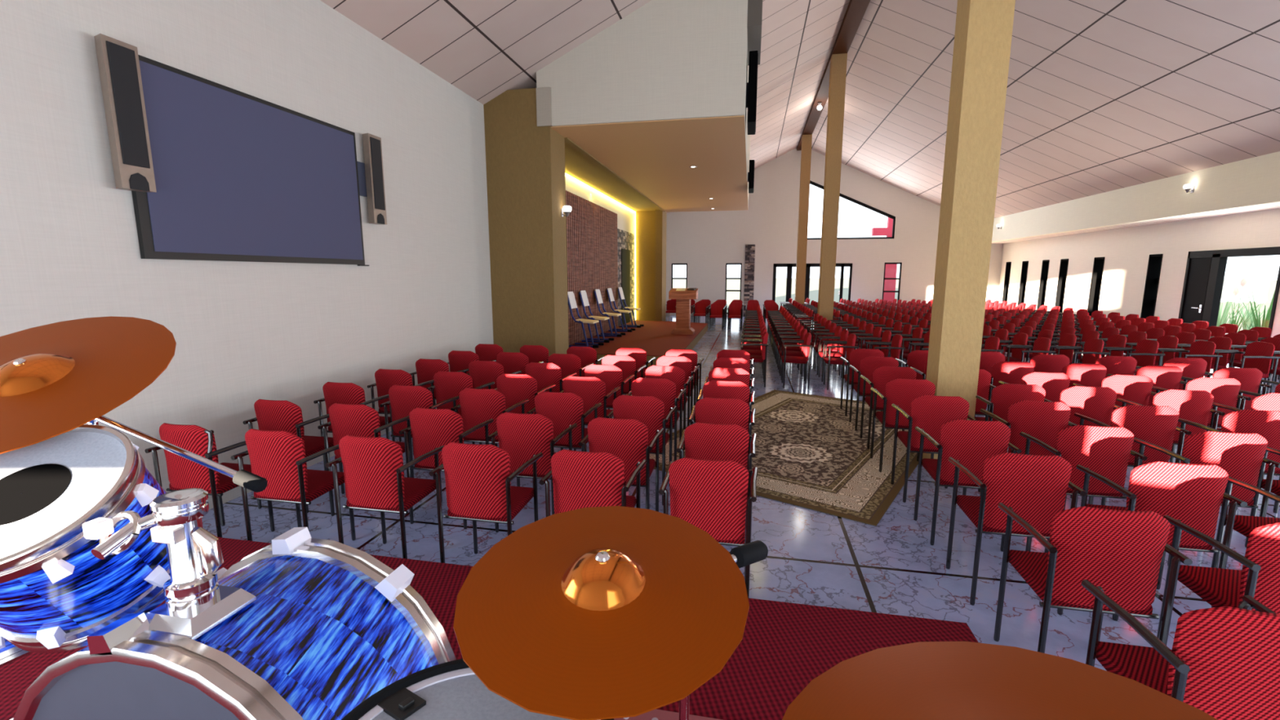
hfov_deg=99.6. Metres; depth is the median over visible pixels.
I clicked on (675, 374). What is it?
armchair
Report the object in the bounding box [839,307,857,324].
armchair
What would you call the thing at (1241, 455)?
armchair
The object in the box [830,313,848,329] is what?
armchair
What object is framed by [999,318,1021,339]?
armchair
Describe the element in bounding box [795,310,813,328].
armchair
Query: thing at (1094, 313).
armchair
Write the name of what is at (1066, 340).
armchair
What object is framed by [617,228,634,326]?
stone wall
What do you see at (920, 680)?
cymbal
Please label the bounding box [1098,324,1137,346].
armchair
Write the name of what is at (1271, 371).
armchair
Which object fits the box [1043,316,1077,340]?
armchair
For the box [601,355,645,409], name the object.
armchair
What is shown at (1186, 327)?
armchair
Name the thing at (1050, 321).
armchair
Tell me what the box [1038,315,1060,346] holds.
armchair
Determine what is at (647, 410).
armchair
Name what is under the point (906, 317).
armchair
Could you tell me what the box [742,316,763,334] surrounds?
armchair
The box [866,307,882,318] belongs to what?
armchair
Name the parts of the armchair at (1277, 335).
backrest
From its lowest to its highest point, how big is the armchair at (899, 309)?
0.850 m
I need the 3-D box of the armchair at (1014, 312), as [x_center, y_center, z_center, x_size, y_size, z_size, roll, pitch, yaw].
[9.744,-0.919,14.474,0.444,0.850,0.497,2,9,11]
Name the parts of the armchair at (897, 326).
backrest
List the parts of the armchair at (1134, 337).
seat, backrest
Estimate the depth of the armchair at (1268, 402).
4.21 m
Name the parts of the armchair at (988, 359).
backrest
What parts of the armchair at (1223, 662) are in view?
leg, seat, armrest, leg, backrest, leg, armrest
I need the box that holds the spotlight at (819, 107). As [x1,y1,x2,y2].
[817,102,822,110]
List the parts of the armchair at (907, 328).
armrest, armrest, backrest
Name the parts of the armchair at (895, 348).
armrest, armrest, backrest, leg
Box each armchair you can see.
[144,422,275,537]
[231,428,355,541]
[242,399,344,513]
[313,382,395,471]
[317,403,413,515]
[325,435,444,558]
[367,368,435,455]
[379,384,459,479]
[399,407,493,529]
[409,358,469,408]
[426,371,494,444]
[429,441,542,563]
[446,350,496,373]
[450,387,528,444]
[466,360,521,389]
[475,343,502,362]
[486,412,577,532]
[494,373,555,446]
[496,351,543,374]
[520,345,548,364]
[524,362,576,392]
[526,391,601,479]
[539,448,646,516]
[547,353,593,390]
[560,376,620,450]
[566,346,607,377]
[578,417,664,511]
[584,364,634,408]
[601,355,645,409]
[605,395,676,505]
[615,347,655,378]
[626,377,686,461]
[644,365,693,449]
[656,355,699,425]
[658,457,758,598]
[665,348,703,402]
[676,422,756,531]
[688,397,755,463]
[692,302,707,323]
[697,380,755,410]
[704,367,755,393]
[708,302,724,329]
[709,357,754,379]
[710,302,724,327]
[712,349,754,368]
[727,302,742,330]
[728,302,742,328]
[740,328,767,375]
[740,331,768,387]
[741,321,764,364]
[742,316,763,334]
[742,319,764,338]
[742,324,765,368]
[743,312,762,331]
[743,314,763,334]
[744,307,760,315]
[744,309,761,316]
[744,311,761,328]
[745,303,761,318]
[745,305,759,318]
[745,306,760,318]
[764,302,779,322]
[764,303,779,324]
[766,306,782,333]
[767,306,784,337]
[768,308,785,339]
[768,310,786,342]
[769,311,788,346]
[770,313,790,346]
[771,315,792,352]
[773,317,795,357]
[773,319,797,362]
[775,322,799,368]
[777,324,803,373]
[778,328,807,381]
[781,332,812,389]
[786,302,799,315]
[786,303,801,317]
[788,304,803,319]
[790,306,805,320]
[791,306,808,329]
[793,308,810,324]
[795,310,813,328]
[799,313,819,332]
[801,315,822,335]
[804,317,826,338]
[807,320,831,350]
[810,322,836,368]
[813,325,842,375]
[817,328,848,382]
[822,333,857,391]
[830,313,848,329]
[831,315,853,334]
[832,308,835,321]
[832,310,840,324]
[833,302,841,316]
[835,304,845,318]
[835,305,848,319]
[836,318,859,352]
[838,306,853,319]
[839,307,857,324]
[840,348,884,416]
[841,320,866,355]
[843,309,862,325]
[845,323,873,358]
[848,311,866,319]
[848,356,898,432]
[851,312,872,342]
[852,304,867,310]
[853,303,863,314]
[853,326,881,350]
[856,314,879,339]
[857,305,872,319]
[859,329,891,356]
[859,366,916,448]
[864,315,885,350]
[866,306,877,319]
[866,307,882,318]
[867,334,905,366]
[870,378,935,475]
[871,303,884,309]
[871,318,893,337]
[872,309,888,324]
[876,304,890,315]
[878,311,894,321]
[880,320,902,365]
[881,306,896,317]
[882,324,912,367]
[884,312,902,330]
[885,314,910,340]
[887,306,902,318]
[888,308,908,339]
[890,395,977,502]
[891,327,924,354]
[893,316,919,334]
[894,310,915,322]
[895,304,913,314]
[895,350,928,379]
[900,330,929,366]
[901,306,919,312]
[901,311,924,324]
[901,319,928,361]
[907,306,927,318]
[909,313,931,328]
[909,324,930,342]
[910,361,927,379]
[912,344,928,351]
[913,419,1021,551]
[914,308,932,319]
[946,452,1086,614]
[974,368,995,417]
[974,383,1045,421]
[977,400,1077,510]
[979,351,1005,410]
[981,336,1004,353]
[982,324,992,349]
[982,328,1012,356]
[984,314,993,325]
[985,315,1006,329]
[986,306,994,313]
[987,307,1004,315]
[987,360,1034,411]
[988,320,999,336]
[991,311,999,319]
[991,322,1017,344]
[992,312,1012,324]
[993,502,1192,653]
[998,372,1070,401]
[999,309,1016,319]
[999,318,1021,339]
[999,332,1032,362]
[1004,306,1020,315]
[1004,320,1039,361]
[1004,325,1036,352]
[1005,314,1025,332]
[1006,337,1056,361]
[1011,311,1029,326]
[1015,308,1031,318]
[1019,424,1147,552]
[1020,316,1042,336]
[1024,312,1043,329]
[1024,329,1057,360]
[1027,310,1047,324]
[1029,323,1058,363]
[1030,354,1070,373]
[1031,306,1048,316]
[1033,333,1081,364]
[1034,318,1059,341]
[1036,326,1079,363]
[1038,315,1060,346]
[1039,363,1106,387]
[1040,311,1061,327]
[1040,320,1078,346]
[1043,308,1061,320]
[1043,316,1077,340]
[1044,313,1076,330]
[1044,386,1121,427]
[1047,310,1075,328]
[1055,337,1109,364]
[1057,324,1095,363]
[1057,329,1104,364]
[1059,315,1093,333]
[1059,319,1096,351]
[1060,311,1091,329]
[1061,308,1087,325]
[1070,404,1191,505]
[1072,374,1156,412]
[1075,310,1102,325]
[1075,313,1106,330]
[1075,317,1110,351]
[1076,321,1114,344]
[1076,461,1247,621]
[1077,327,1119,363]
[1080,334,1132,363]
[1080,579,1279,719]
[1090,311,1119,321]
[1093,315,1124,326]
[1095,320,1131,334]
[1095,355,1137,377]
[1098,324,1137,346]
[1101,330,1146,358]
[1106,339,1164,373]
[1106,364,1187,448]
[1110,314,1138,320]
[1114,317,1146,327]
[1116,389,1225,462]
[1119,322,1155,333]
[1124,328,1164,375]
[1128,335,1184,365]
[1133,431,1279,565]
[1136,357,1213,390]
[1145,315,1159,323]
[1151,377,1251,427]
[1153,320,1169,328]
[1156,515,1279,638]
[1158,340,1222,376]
[1163,325,1182,336]
[1167,318,1182,325]
[1174,331,1195,358]
[1174,408,1279,509]
[1177,323,1195,332]
[1177,336,1238,377]
[1181,367,1271,431]
[1191,320,1208,329]
[1191,328,1211,377]
[1194,333,1246,363]
[1205,325,1226,337]
[1209,329,1260,368]
[1209,392,1279,479]
[1211,476,1279,568]
[1213,341,1279,393]
[1218,323,1238,334]
[1228,337,1279,370]
[1235,383,1279,408]
[1240,326,1271,362]
[1244,333,1279,390]
[1244,446,1279,547]
[1257,338,1279,382]
[1257,379,1279,394]
[1266,352,1279,394]
[1272,475,1279,513]
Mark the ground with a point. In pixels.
(1265, 289)
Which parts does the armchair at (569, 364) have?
armrest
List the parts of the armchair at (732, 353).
backrest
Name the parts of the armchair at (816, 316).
armrest, backrest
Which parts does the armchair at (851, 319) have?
backrest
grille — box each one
[106,40,150,168]
[369,137,385,210]
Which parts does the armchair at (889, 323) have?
backrest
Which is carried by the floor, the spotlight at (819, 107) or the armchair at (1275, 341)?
the armchair at (1275, 341)
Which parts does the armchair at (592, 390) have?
backrest, seat, leg, armrest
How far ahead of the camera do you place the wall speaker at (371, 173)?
5.59 m
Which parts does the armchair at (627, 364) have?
backrest, armrest, leg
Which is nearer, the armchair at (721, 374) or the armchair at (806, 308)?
the armchair at (721, 374)
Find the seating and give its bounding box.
[666,297,1073,327]
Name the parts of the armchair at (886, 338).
armrest, armrest, backrest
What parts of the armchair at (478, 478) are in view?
armrest, leg, leg, backrest, seat, leg, armrest, leg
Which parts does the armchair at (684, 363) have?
backrest, leg, leg, armrest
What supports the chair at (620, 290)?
on the stage platform
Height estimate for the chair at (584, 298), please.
1.182 m
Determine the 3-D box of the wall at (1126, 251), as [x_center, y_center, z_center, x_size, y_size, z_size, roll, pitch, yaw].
[11.805,-1.157,8.964,0.350,3.020,25.400,2,9,11]
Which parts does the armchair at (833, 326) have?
leg, leg, armrest, seat, armrest, backrest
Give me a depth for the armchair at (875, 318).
12.68 m
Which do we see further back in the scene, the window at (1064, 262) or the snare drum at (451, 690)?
the window at (1064, 262)
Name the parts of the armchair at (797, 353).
leg, leg, armrest, seat, armrest, backrest, leg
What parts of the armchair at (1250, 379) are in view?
armrest, backrest, leg, armrest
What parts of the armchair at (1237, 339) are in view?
seat, backrest, armrest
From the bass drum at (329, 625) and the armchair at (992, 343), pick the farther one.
the armchair at (992, 343)
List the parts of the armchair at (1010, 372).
leg, backrest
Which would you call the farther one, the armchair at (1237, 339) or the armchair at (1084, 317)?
the armchair at (1084, 317)
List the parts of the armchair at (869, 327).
armrest, seat, armrest, backrest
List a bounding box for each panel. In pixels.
[565,190,617,345]
[746,50,758,134]
[747,160,755,193]
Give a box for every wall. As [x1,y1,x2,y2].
[0,0,634,509]
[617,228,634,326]
[666,147,1003,316]
[997,208,1279,337]
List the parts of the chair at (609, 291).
backrest, post, leg, seat, leg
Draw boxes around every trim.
[536,87,552,126]
[564,137,665,211]
[743,244,755,316]
[746,0,762,65]
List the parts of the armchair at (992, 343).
backrest, armrest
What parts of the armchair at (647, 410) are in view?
armrest, backrest, seat, leg, armrest, leg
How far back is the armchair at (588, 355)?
6.92 m
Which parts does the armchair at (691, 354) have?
backrest, leg, leg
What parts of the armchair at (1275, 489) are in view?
leg, seat, armrest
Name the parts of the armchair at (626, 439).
armrest, leg, backrest, seat, leg, armrest, leg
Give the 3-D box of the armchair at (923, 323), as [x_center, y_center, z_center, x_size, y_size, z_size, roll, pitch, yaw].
[5.722,-0.423,11.287,0.441,0.852,0.505,2,9,11]
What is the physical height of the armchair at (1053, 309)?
0.850 m
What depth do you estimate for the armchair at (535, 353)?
7.05 m
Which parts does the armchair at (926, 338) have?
seat, armrest, armrest, backrest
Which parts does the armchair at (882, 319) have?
backrest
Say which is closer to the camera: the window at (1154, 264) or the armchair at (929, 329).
the armchair at (929, 329)
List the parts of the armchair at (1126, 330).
backrest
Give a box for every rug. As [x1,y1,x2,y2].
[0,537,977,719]
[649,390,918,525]
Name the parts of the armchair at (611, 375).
leg, armrest, leg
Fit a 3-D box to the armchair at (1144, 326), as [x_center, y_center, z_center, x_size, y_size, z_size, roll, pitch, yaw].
[9.605,-0.300,10.510,0.444,0.850,0.497,2,9,11]
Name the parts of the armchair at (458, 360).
backrest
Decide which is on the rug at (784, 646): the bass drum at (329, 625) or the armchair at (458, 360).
the bass drum at (329, 625)
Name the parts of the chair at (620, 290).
backrest, post, leg, seat, leg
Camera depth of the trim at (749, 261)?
23.09 m
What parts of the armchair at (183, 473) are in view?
leg, armrest, backrest, seat, leg, leg, armrest, leg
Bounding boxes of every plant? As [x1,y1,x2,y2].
[1216,288,1258,326]
[1229,277,1259,331]
[1230,280,1275,329]
[1235,298,1267,329]
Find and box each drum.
[0,424,170,653]
[0,635,33,667]
[10,527,456,719]
[341,658,613,719]
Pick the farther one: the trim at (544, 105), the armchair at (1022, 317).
the armchair at (1022, 317)
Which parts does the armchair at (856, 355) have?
leg, armrest, leg, seat, backrest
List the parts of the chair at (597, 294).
backrest, post, leg, seat, leg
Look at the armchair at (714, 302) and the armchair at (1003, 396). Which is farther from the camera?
the armchair at (714, 302)
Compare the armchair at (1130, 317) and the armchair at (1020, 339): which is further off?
the armchair at (1130, 317)
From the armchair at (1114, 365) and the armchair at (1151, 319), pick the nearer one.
the armchair at (1114, 365)
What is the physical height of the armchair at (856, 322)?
0.852 m
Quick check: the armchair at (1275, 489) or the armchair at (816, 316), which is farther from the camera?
the armchair at (816, 316)
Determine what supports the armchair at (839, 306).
on the floor
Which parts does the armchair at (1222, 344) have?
seat, backrest, armrest, leg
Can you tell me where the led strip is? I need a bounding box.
[564,173,635,319]
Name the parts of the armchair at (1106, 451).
leg, armrest, leg, leg, seat, backrest, leg, armrest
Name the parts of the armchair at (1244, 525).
leg, seat, armrest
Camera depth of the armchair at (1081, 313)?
13.58 m
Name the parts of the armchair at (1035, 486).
leg, armrest, leg, seat, backrest, leg, leg, armrest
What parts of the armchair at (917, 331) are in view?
armrest, seat, armrest, backrest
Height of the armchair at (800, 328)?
0.852 m
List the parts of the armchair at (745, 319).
armrest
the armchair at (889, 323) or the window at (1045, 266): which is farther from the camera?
the window at (1045, 266)
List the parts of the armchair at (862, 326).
armrest, backrest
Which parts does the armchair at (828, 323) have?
armrest, backrest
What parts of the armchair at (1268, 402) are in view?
leg, armrest, backrest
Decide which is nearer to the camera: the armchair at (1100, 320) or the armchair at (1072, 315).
the armchair at (1100, 320)
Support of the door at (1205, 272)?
in the wall at (1126, 251)
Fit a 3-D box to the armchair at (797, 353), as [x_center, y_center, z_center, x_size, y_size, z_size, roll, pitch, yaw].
[2.610,-0.104,9.249,0.441,0.852,0.505,2,9,11]
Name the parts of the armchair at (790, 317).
backrest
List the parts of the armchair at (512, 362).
backrest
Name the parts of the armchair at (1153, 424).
leg, armrest, leg, backrest, leg, armrest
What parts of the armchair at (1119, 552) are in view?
leg, armrest, leg, seat, leg, backrest, leg, armrest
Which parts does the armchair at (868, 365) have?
leg, armrest, leg, seat, backrest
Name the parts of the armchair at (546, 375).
armrest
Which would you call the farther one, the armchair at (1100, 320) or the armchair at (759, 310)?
the armchair at (759, 310)
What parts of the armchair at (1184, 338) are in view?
armrest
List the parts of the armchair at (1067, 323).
backrest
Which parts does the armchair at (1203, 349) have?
leg, armrest, backrest, armrest, leg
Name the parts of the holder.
clamp knob, arm, post, plate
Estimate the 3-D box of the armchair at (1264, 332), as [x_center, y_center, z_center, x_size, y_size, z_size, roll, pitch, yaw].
[10.767,-0.160,9.612,0.444,0.850,0.497,2,9,11]
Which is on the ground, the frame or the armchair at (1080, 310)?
the frame
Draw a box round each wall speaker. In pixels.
[93,33,156,192]
[356,133,386,224]
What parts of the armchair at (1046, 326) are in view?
backrest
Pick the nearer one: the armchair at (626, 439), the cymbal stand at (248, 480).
the cymbal stand at (248, 480)
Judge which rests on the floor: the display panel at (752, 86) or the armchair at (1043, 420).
the armchair at (1043, 420)
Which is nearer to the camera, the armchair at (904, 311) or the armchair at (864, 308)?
the armchair at (904, 311)
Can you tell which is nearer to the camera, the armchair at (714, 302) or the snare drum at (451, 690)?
the snare drum at (451, 690)
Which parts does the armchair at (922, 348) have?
armrest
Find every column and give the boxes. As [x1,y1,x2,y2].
[483,87,568,356]
[634,209,666,320]
[795,134,812,304]
[817,53,847,340]
[922,0,1015,458]
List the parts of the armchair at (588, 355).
armrest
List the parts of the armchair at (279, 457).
armrest, leg, backrest, leg, seat, leg, armrest, leg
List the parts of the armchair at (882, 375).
leg, armrest, leg, seat, backrest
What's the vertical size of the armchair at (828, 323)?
0.852 m
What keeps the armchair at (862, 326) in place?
on the floor
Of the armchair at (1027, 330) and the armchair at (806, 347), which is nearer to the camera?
the armchair at (806, 347)
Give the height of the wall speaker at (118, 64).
0.885 m
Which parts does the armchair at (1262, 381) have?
leg, armrest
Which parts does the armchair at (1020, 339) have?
armrest, seat, armrest, backrest, leg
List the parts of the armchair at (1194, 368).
backrest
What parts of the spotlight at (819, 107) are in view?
globe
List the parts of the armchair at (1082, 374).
backrest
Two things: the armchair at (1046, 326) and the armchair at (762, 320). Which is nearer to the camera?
the armchair at (1046, 326)
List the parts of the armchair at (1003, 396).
seat, armrest, leg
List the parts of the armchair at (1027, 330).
backrest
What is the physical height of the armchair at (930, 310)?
0.850 m
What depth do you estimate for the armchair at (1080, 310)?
14.74 m
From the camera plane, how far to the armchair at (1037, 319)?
11.88 m
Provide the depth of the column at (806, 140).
20.00 m
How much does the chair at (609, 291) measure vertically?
1.182 m
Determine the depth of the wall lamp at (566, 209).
8.41 m
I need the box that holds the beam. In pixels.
[991,151,1279,242]
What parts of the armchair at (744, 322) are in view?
armrest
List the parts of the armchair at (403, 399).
armrest, leg, seat, backrest, armrest, leg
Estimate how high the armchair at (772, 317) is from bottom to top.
0.850 m
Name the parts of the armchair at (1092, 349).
armrest, leg, armrest, backrest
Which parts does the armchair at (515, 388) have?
backrest, armrest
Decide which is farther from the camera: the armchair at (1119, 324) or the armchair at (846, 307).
the armchair at (846, 307)
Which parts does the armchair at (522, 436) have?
armrest, leg, leg, backrest, seat, leg, armrest, leg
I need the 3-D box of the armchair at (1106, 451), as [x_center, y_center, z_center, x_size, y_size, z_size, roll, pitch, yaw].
[2.816,0.793,3.504,0.505,0.852,0.441,2,9,11]
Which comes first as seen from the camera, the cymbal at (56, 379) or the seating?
the cymbal at (56, 379)
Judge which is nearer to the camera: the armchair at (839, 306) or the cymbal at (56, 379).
the cymbal at (56, 379)
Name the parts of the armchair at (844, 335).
leg, leg, armrest, seat, armrest, backrest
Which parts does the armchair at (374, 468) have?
armrest, leg, backrest, leg, seat, leg, armrest, leg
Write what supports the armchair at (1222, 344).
on the floor
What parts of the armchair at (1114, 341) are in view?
leg, backrest, armrest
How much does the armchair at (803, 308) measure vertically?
0.850 m
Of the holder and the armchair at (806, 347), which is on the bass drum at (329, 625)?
the holder
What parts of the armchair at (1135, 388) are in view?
armrest, backrest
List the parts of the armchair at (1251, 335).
backrest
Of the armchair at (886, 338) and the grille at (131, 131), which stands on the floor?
the armchair at (886, 338)
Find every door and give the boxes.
[621,248,630,324]
[772,262,852,304]
[1177,246,1279,361]
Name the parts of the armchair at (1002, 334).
backrest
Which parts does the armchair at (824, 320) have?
armrest, backrest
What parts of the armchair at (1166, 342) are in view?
seat, backrest, armrest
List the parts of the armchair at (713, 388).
armrest, backrest, leg, armrest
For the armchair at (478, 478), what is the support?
on the floor
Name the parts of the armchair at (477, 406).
armrest, seat, backrest, armrest, leg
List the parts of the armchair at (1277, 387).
leg, armrest, backrest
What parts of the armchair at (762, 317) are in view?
armrest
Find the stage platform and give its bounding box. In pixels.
[568,320,707,366]
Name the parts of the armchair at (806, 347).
leg, leg, armrest, seat, armrest, leg, backrest, leg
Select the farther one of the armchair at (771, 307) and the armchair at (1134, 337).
the armchair at (771, 307)
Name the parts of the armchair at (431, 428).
armrest, leg, seat, backrest, leg, leg, armrest, leg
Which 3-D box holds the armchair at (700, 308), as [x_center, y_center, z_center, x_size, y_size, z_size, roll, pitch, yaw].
[2.064,-1.556,18.549,0.497,0.850,0.444,2,9,11]
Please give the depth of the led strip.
17.03 m
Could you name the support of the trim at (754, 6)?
attached to the ceiling at (664, 60)
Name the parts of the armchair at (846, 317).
backrest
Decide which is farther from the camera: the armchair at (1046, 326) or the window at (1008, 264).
the window at (1008, 264)
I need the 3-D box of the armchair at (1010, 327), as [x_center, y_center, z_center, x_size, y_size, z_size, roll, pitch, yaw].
[6.885,-0.282,10.389,0.441,0.852,0.505,2,9,11]
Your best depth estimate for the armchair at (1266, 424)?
3.66 m
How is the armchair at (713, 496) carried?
on the floor
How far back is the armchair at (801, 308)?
16.65 m
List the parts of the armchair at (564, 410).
armrest, backrest, seat, leg, armrest, leg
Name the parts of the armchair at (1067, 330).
backrest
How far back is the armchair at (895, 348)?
8.30 m
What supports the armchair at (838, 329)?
on the floor
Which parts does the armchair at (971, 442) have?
leg, armrest, leg, seat, backrest, leg, armrest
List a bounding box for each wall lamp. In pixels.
[560,205,571,217]
[1182,183,1194,192]
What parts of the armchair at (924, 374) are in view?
armrest, backrest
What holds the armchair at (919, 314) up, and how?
on the floor
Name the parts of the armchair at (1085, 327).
backrest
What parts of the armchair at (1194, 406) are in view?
armrest, leg, backrest, leg, armrest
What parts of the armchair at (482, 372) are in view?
backrest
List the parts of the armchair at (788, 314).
backrest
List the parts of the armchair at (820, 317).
armrest, backrest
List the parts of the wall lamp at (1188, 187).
lamp shade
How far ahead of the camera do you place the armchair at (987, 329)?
9.79 m
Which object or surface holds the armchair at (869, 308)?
on the floor
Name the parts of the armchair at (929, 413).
leg, armrest, leg, seat, backrest, leg, armrest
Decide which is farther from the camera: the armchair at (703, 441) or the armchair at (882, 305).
the armchair at (882, 305)
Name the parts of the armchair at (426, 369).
leg, backrest, armrest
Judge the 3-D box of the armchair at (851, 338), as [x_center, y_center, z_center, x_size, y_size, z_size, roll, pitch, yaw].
[3.126,0.016,8.480,0.441,0.852,0.505,2,9,11]
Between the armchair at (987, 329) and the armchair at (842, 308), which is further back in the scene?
the armchair at (842, 308)
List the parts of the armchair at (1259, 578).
leg, seat, armrest, leg, backrest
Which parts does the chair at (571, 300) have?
backrest, post, post, leg, seat, leg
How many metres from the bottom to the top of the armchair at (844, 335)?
0.852 m
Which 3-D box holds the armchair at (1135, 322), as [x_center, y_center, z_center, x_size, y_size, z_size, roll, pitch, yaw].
[10.514,-0.480,11.659,0.444,0.850,0.497,2,9,11]
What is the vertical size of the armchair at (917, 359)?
0.852 m
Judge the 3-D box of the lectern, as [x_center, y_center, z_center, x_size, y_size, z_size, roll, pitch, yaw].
[1.157,-1.302,14.394,0.720,1.190,0.530,2,9,11]
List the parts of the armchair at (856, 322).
armrest, backrest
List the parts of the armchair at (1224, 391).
armrest, backrest, leg, armrest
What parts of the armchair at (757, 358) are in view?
armrest, armrest, seat, backrest, leg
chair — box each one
[567,291,604,347]
[578,290,613,342]
[594,288,625,337]
[606,288,635,332]
[617,287,644,327]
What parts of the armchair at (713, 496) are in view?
armrest, leg, backrest, seat, leg, leg, armrest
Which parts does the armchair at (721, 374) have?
armrest, backrest, armrest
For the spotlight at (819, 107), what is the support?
attached to the ridge
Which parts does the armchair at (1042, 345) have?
leg, armrest, armrest, backrest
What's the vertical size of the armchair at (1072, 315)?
0.850 m
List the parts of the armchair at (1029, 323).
backrest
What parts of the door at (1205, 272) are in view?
handle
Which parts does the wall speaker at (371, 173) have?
arm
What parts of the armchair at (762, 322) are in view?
seat, armrest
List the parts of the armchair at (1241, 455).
leg, armrest, leg, backrest, seat, leg, armrest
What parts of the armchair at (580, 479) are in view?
armrest, leg, backrest, leg, seat, armrest, leg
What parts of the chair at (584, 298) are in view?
backrest, post, post, leg, seat, leg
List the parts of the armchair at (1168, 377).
backrest, leg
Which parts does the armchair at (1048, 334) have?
seat, backrest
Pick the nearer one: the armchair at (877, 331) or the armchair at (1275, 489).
the armchair at (1275, 489)
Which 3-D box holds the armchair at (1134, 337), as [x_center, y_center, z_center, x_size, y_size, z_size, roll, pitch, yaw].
[7.916,-0.042,8.852,0.441,0.852,0.505,2,9,11]
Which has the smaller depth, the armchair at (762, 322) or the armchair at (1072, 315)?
the armchair at (762, 322)
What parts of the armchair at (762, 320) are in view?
armrest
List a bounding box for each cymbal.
[0,315,176,453]
[453,506,749,719]
[782,641,1217,719]
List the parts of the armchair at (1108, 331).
backrest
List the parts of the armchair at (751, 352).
seat, armrest, armrest, backrest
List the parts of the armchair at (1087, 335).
backrest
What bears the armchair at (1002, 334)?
on the floor
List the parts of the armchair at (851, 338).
leg, leg, armrest, seat, armrest, backrest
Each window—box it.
[671,263,687,299]
[724,262,742,313]
[807,180,895,239]
[882,262,902,303]
[1002,262,1011,302]
[1017,261,1028,305]
[1036,259,1049,309]
[1055,258,1068,319]
[1087,257,1105,315]
[1140,253,1163,318]
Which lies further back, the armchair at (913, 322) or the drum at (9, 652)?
the armchair at (913, 322)
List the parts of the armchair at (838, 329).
leg, leg, armrest, seat, armrest, backrest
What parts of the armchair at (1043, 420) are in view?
leg, armrest, backrest, armrest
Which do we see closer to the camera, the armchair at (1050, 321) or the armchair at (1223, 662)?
the armchair at (1223, 662)
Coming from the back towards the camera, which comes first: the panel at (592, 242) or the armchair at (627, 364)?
the panel at (592, 242)
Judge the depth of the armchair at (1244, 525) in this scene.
2.88 m
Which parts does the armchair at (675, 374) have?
backrest, leg, leg, armrest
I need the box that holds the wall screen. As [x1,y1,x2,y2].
[131,54,368,266]
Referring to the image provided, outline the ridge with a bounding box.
[796,0,870,150]
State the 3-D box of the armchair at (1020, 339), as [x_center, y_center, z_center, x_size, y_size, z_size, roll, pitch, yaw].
[5.845,-0.003,8.601,0.441,0.852,0.505,2,9,11]
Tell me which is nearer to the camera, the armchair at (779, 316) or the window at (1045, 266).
the armchair at (779, 316)
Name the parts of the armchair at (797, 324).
leg, seat, armrest, backrest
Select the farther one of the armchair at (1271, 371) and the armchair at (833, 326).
the armchair at (833, 326)
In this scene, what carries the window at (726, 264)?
in the wall at (704, 241)
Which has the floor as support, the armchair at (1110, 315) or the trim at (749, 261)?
the armchair at (1110, 315)
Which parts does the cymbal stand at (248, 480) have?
post, boom arm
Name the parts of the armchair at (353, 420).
armrest, leg, backrest, seat, armrest, leg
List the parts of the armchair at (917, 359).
armrest, backrest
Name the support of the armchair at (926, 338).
on the floor
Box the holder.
[82,488,256,639]
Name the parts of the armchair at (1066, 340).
armrest, backrest, leg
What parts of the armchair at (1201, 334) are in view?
backrest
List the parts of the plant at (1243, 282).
flower, flower stem, flower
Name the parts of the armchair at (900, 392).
leg, armrest, leg, seat, backrest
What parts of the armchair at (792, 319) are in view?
leg, backrest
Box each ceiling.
[320,0,1279,217]
[536,0,750,212]
[991,203,1279,243]
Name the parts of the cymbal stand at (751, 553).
post, boom arm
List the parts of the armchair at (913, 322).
backrest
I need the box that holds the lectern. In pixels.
[668,288,697,334]
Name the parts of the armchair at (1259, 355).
armrest, seat, leg, backrest, armrest, leg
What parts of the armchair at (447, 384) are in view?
backrest, armrest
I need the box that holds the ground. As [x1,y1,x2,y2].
[672,278,1276,360]
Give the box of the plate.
[613,709,721,719]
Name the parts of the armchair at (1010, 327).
backrest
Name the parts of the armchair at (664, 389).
backrest, seat, leg, leg, armrest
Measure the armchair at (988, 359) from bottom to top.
0.852 m
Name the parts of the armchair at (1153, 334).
backrest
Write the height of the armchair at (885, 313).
0.850 m
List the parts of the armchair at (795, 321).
leg, armrest, armrest, backrest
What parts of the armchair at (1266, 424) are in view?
leg, armrest, seat, backrest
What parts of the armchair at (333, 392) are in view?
armrest, leg, backrest, seat, armrest, leg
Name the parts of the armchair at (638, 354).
armrest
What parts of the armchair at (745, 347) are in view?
armrest, armrest, seat, backrest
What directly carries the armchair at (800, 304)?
on the floor
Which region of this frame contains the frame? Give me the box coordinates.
[871,217,897,305]
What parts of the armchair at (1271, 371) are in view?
leg, seat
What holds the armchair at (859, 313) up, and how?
on the floor
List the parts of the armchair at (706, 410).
armrest, backrest, leg, leg, armrest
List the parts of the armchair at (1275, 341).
leg, armrest, seat, backrest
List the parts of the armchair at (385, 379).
armrest, leg, backrest, armrest, leg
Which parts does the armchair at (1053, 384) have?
armrest, backrest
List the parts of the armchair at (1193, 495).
leg, armrest, leg, seat, leg, backrest, leg, armrest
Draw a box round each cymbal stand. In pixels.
[88,415,267,492]
[679,540,768,719]
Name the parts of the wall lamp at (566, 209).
lamp shade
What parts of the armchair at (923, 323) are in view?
backrest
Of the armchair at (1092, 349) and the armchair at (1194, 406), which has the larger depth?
the armchair at (1092, 349)
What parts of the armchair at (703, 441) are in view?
armrest, leg, backrest, leg, leg, armrest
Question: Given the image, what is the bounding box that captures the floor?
[201,315,1279,671]
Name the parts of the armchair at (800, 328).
leg, leg, armrest, seat, armrest, backrest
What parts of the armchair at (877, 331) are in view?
armrest, armrest, backrest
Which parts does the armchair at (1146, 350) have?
armrest, armrest, backrest, leg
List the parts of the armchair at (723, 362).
backrest, armrest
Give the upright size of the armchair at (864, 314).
0.850 m
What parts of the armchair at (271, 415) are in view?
armrest, leg, backrest, leg, armrest, seat, leg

